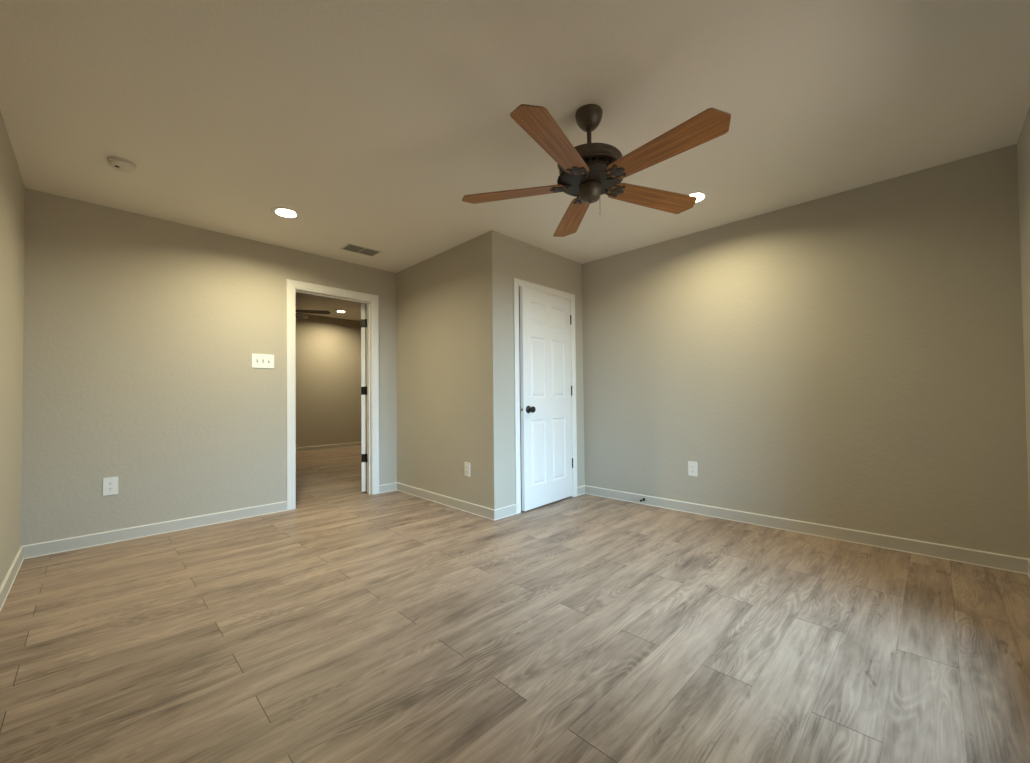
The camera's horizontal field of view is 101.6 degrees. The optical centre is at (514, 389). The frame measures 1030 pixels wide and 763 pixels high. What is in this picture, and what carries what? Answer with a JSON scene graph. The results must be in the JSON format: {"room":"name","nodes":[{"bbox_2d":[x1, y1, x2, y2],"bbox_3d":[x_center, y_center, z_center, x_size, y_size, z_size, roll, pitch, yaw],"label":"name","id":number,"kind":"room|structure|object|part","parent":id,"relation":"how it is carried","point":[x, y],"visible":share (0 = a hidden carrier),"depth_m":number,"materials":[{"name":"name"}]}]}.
{"room":"empty bedroom","nodes":[
{"label":"empty bedroom","id":0,"kind":"room"},
{"bbox_2d":[0,111,24,585],"bbox_3d":[-1.601,-0.165,1.034,4.783,2.440,0.141,-2,-2,45],"label":"wall","id":1,"kind":"structure","parent":0,"point":[12,188],"depth_m":2.34,"materials":[{"name":"beige paint"}]},
{"bbox_2d":[0,546,23,611],"bbox_3d":[-1.584,1.013,1.116,4.603,0.086,0.015,-2,-2,45],"label":"baseboard","id":2,"kind":"structure","parent":1,"relation":"attached to","point":[7,583],"depth_m":2.32,"materials":[{"name":"paint"}]},
{"bbox_2d":[21,188,396,545],"bbox_3d":[-1.373,-0.252,4.776,0.115,2.750,5.720,-2,-2,44],"label":"wall","id":3,"kind":"structure","parent":0,"point":[141,334],"depth_m":3.23,"materials":[{"name":"beige paint"}]},
{"bbox_2d":[103,477,117,495],"bbox_3d":[-2.928,0.698,3.043,0.008,0.127,0.080,-2,-1,44],"label":"wall outlet","id":4,"kind":"object","parent":3,"relation":"attached to","point":[110,484],"visible":1,"depth_m":3.04,"materials":[{"name":"white plastic"}]},
{"bbox_2d":[23,482,396,558],"bbox_3d":[-2.265,1.069,3.717,0.017,0.086,2.733,-2,-2,44],"label":"baseboard","id":5,"kind":"structure","parent":3,"relation":"attached to","point":[79,542],"depth_m":3.19,"materials":[{"name":"paint"}]},
{"bbox_2d":[252,353,273,368],"bbox_3d":[-2.254,-0.257,3.765,0.018,0.126,0.176,-2,-2,44],"label":"light switch","id":6,"kind":"object","parent":3,"relation":"attached to","point":[258,360],"visible":1,"depth_m":3.76,"materials":[{"name":"white plastic"}]},
{"bbox_2d":[286,279,378,509],"bbox_3d":[-1.845,0.046,4.276,0.148,2.146,0.922,-2,-2,44],"label":"trim","id":7,"kind":"structure","parent":3,"relation":"attached to","point":[371,301],"depth_m":4.32,"materials":[{"name":"white paint"}]},
{"bbox_2d":[361,304,367,491],"bbox_3d":[-1.731,0.092,4.943,0.184,2.048,0.800,0,-1,-12],"label":"door","id":8,"kind":"structure","parent":3,"relation":"in","point":[364,457],"depth_m":4.59,"materials":[{"name":"white paint"}]},
{"bbox_2d":[296,313,360,447],"bbox_3d":[-4.372,-0.146,8.223,0.121,2.730,4.950,-2,-2,44],"label":"wall","id":9,"kind":"structure","parent":0,"point":[328,349],"depth_m":8.67,"materials":[{"name":"beige paint"}]},
{"bbox_2d":[296,442,360,451],"bbox_3d":[-4.311,1.174,8.151,0.018,0.086,4.751,-2,-2,44],"label":"baseboard","id":10,"kind":"structure","parent":9,"relation":"attached to","point":[334,446],"depth_m":8.63,"materials":[{"name":"paint"}]},
{"bbox_2d":[296,292,365,320],"bbox_3d":[-2.815,-1.563,6.681,4.640,0.012,4.950,-2,-2,45],"label":"ceiling","id":11,"kind":"structure","parent":0,"point":[303,301],"depth_m":7.72,"materials":[{"name":"white paint"}]},
{"bbox_2d":[296,310,330,318],"bbox_3d":[-3.816,-1.381,6.894,1.340,0.323,1.347,-2,-2,45],"label":"ceiling fan","id":12,"kind":"object","parent":11,"relation":"hanging from","point":[298,316],"visible":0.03,"depth_m":7.11,"materials":[{"name":"brown wood"}]},
{"bbox_3d":[-3.828,-1.303,7.368,0.156,0.006,0.574,-11,-1,-1],"label":"blade","id":13,"kind":"part","parent":12,"relation":"part of","materials":[{"name":"brown wood"}]},
{"bbox_3d":[-3.416,-1.313,7.080,0.574,0.006,0.156,0,-11,-19],"label":"blade","id":14,"kind":"part","parent":12,"relation":"part of","materials":[{"name":"brown wood"}]},
{"bbox_2d":[396,230,493,508],"bbox_3d":[-0.718,-0.115,4.173,0.115,2.440,1.657,0,-2,-44],"label":"wall","id":15,"kind":"structure","parent":0,"point":[444,303],"depth_m":4.01,"materials":[{"name":"beige paint"}]},
{"bbox_2d":[396,482,493,519],"bbox_3d":[-0.747,1.061,4.101,0.014,0.086,1.671,0,-2,-44],"label":"baseboard","id":16,"kind":"structure","parent":15,"relation":"attached to","point":[482,511],"depth_m":3.97,"materials":[{"name":"paint"}]},
{"bbox_2d":[464,462,469,476],"bbox_3d":[-0.430,0.717,3.780,0.007,0.124,0.080,0,-2,-44],"label":"wall outlet","id":17,"kind":"object","parent":15,"relation":"attached to","point":[466,464],"visible":1,"depth_m":3.78,"materials":[{"name":"white plastic"}]},
{"bbox_2d":[0,446,1029,762],"bbox_3d":[-1.359,1.153,4.741,9.730,0.060,5.800,-2,-2,45],"label":"floor","id":18,"kind":"structure","parent":0,"point":[348,624],"depth_m":1.75,"materials":[{"name":"wood"}]},
{"bbox_2d":[0,0,1029,272],"bbox_3d":[-0.160,-1.377,2.568,4.800,0.012,4.310,-2,-2,45],"label":"ceiling","id":19,"kind":"structure","parent":0,"point":[373,122],"depth_m":2.02,"materials":[{"name":"white paint"}]},
{"bbox_2d":[107,156,136,172],"bbox_3d":[-2.333,-1.330,2.496,0.128,0.041,0.128,-2,-2,45],"label":"smoke detector","id":20,"kind":"object","parent":19,"relation":"attached to","point":[118,163],"visible":1,"depth_m":2.47,"materials":[{"name":"beige plastic"}]},
{"bbox_2d":[271,207,300,218],"bbox_3d":[-1.741,-1.378,3.196,0.200,0.080,0.200,-2,-2,45],"label":"recessed light","id":21,"kind":"object","parent":19,"relation":"in","point":[283,212],"visible":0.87,"depth_m":3.21,"materials":[{"name":"white paint"}]},
{"bbox_2d":[340,243,381,256],"bbox_3d":[-1.463,-1.326,4.001,0.192,0.009,0.326,-2,-2,44],"label":"ceiling vent","id":22,"kind":"object","parent":19,"relation":"in","point":[349,247],"visible":1,"depth_m":3.99,"materials":[{"name":"grey metal"}]},
{"bbox_3d":[-1.515,-1.325,3.948,0.149,0.006,0.141,-2,-2,44],"label":"louvre panel","id":23,"kind":"part","parent":22,"relation":"part of","materials":[{"name":"grey metal"}]},
{"bbox_3d":[-1.411,-1.324,4.054,0.150,0.003,0.141,-2,-2,44],"label":"louvre panel","id":24,"kind":"part","parent":22,"relation":"part of","materials":[{"name":"grey metal"}]},
{"bbox_2d":[462,104,730,236],"bbox_3d":[0.395,-1.129,2.056,1.253,0.514,1.281,-2,-2,45],"label":"ceiling fan","id":25,"kind":"object","parent":19,"relation":"hanging from","point":[588,171],"visible":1,"depth_m":1.96,"materials":[{"name":"brown wood"}]},
{"bbox_3d":[-0.013,-1.018,2.188,0.557,0.006,0.156,-1,10,13],"label":"blade","id":26,"kind":"part","parent":25,"relation":"part of","materials":[{"name":"brown wood"}]},
{"bbox_3d":[0.167,-1.028,1.758,0.156,0.006,0.557,12,5,31],"label":"blade","id":27,"kind":"part","parent":25,"relation":"part of","materials":[{"name":"brown wood"}]},
{"bbox_3d":[0.341,-1.016,2.493,0.156,0.006,0.557,-12,0,-5],"label":"blade","id":28,"kind":"part","parent":25,"relation":"part of","materials":[{"name":"brown wood"}]},
{"bbox_3d":[0.740,-1.024,2.251,0.557,0.006,0.156,0,-12,-23],"label":"blade","id":29,"kind":"part","parent":25,"relation":"part of","materials":[{"name":"brown wood"}]},
{"bbox_3d":[0.632,-1.032,1.796,0.156,0.006,0.557,15,-11,-40],"label":"blade","id":30,"kind":"part","parent":25,"relation":"part of","materials":[{"name":"brown wood"}]},
{"bbox_2d":[686,191,708,203],"bbox_3d":[1.286,-1.412,3.020,0.200,0.080,0.200,-2,-2,45],"label":"recessed light","id":31,"kind":"object","parent":19,"relation":"in","point":[701,196],"visible":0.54,"depth_m":3.00,"materials":[{"name":"white paint"}]},
{"bbox_2d":[492,230,584,508],"bbox_3d":[0.230,-0.127,4.044,0.115,2.440,1.305,-2,-2,44],"label":"wall","id":32,"kind":"structure","parent":0,"point":[512,258],"depth_m":3.69,"materials":[{"name":"beige paint"}]},
{"bbox_2d":[494,485,584,519],"bbox_3d":[0.283,1.048,3.972,0.015,0.086,1.319,-2,-2,44],"label":"baseboard","id":33,"kind":"structure","parent":32,"relation":"attached to","point":[506,511],"depth_m":3.62,"materials":[{"name":"paint"}]},
{"bbox_2d":[513,278,576,513],"bbox_3d":[0.268,0.052,4.077,0.148,2.083,0.904,-2,-2,44],"label":"trim","id":34,"kind":"structure","parent":32,"relation":"attached to","point":[517,283],"depth_m":3.79,"materials":[{"name":"white paint"}]},
{"bbox_2d":[519,286,572,510],"bbox_3d":[0.314,0.079,4.034,0.175,1.998,0.779,-2,-1,41],"label":"door","id":35,"kind":"structure","parent":32,"relation":"in","point":[545,319],"depth_m":3.98,"materials":[{"name":"white paint"}]},
{"bbox_3d":[0.145,0.177,3.756,0.070,0.068,0.068,-2,-1,41],"label":"knob","id":36,"kind":"part","parent":35,"relation":"part of","materials":[{"name":"black metal"}]},
{"bbox_2d":[519,144,1029,558],"bbox_3d":[1.278,-0.138,4.033,4.903,2.440,0.140,-2,-2,44],"label":"wall","id":37,"kind":"structure","parent":0,"point":[853,359],"depth_m":2.97,"materials":[{"name":"beige paint"}]},
{"bbox_2d":[688,461,697,475],"bbox_3d":[1.548,0.688,3.660,0.080,0.125,0.007,-2,-2,44],"label":"wall outlet","id":38,"kind":"object","parent":37,"relation":"attached to","point":[692,466],"visible":1,"depth_m":3.66,"materials":[{"name":"white plastic"}]},
{"bbox_2d":[585,485,1027,573],"bbox_3d":[1.810,1.022,3.397,3.003,0.086,0.015,-2,-2,44],"label":"baseboard","id":39,"kind":"structure","parent":37,"relation":"attached to","point":[958,554],"depth_m":2.94,"materials":[{"name":"paint"}]},
{"bbox_2d":[1017,106,1029,528],"bbox_3d":[1.510,-0.199,0.886,0.160,2.440,4.326,-2,-2,45],"label":"wall","id":40,"kind":"structure","parent":0,"point":[1023,144],"depth_m":2.28,"materials":[{"name":"beige paint"}]},
{"bbox_2d":[1027,559,1029,577],"bbox_3d":[1.460,0.979,0.925,0.014,0.086,4.045,-2,-2,45],"label":"baseboard","id":41,"kind":"structure","parent":40,"relation":"attached to","point":[1028,574],"depth_m":2.33,"materials":[{"name":"paint"}]}
]}

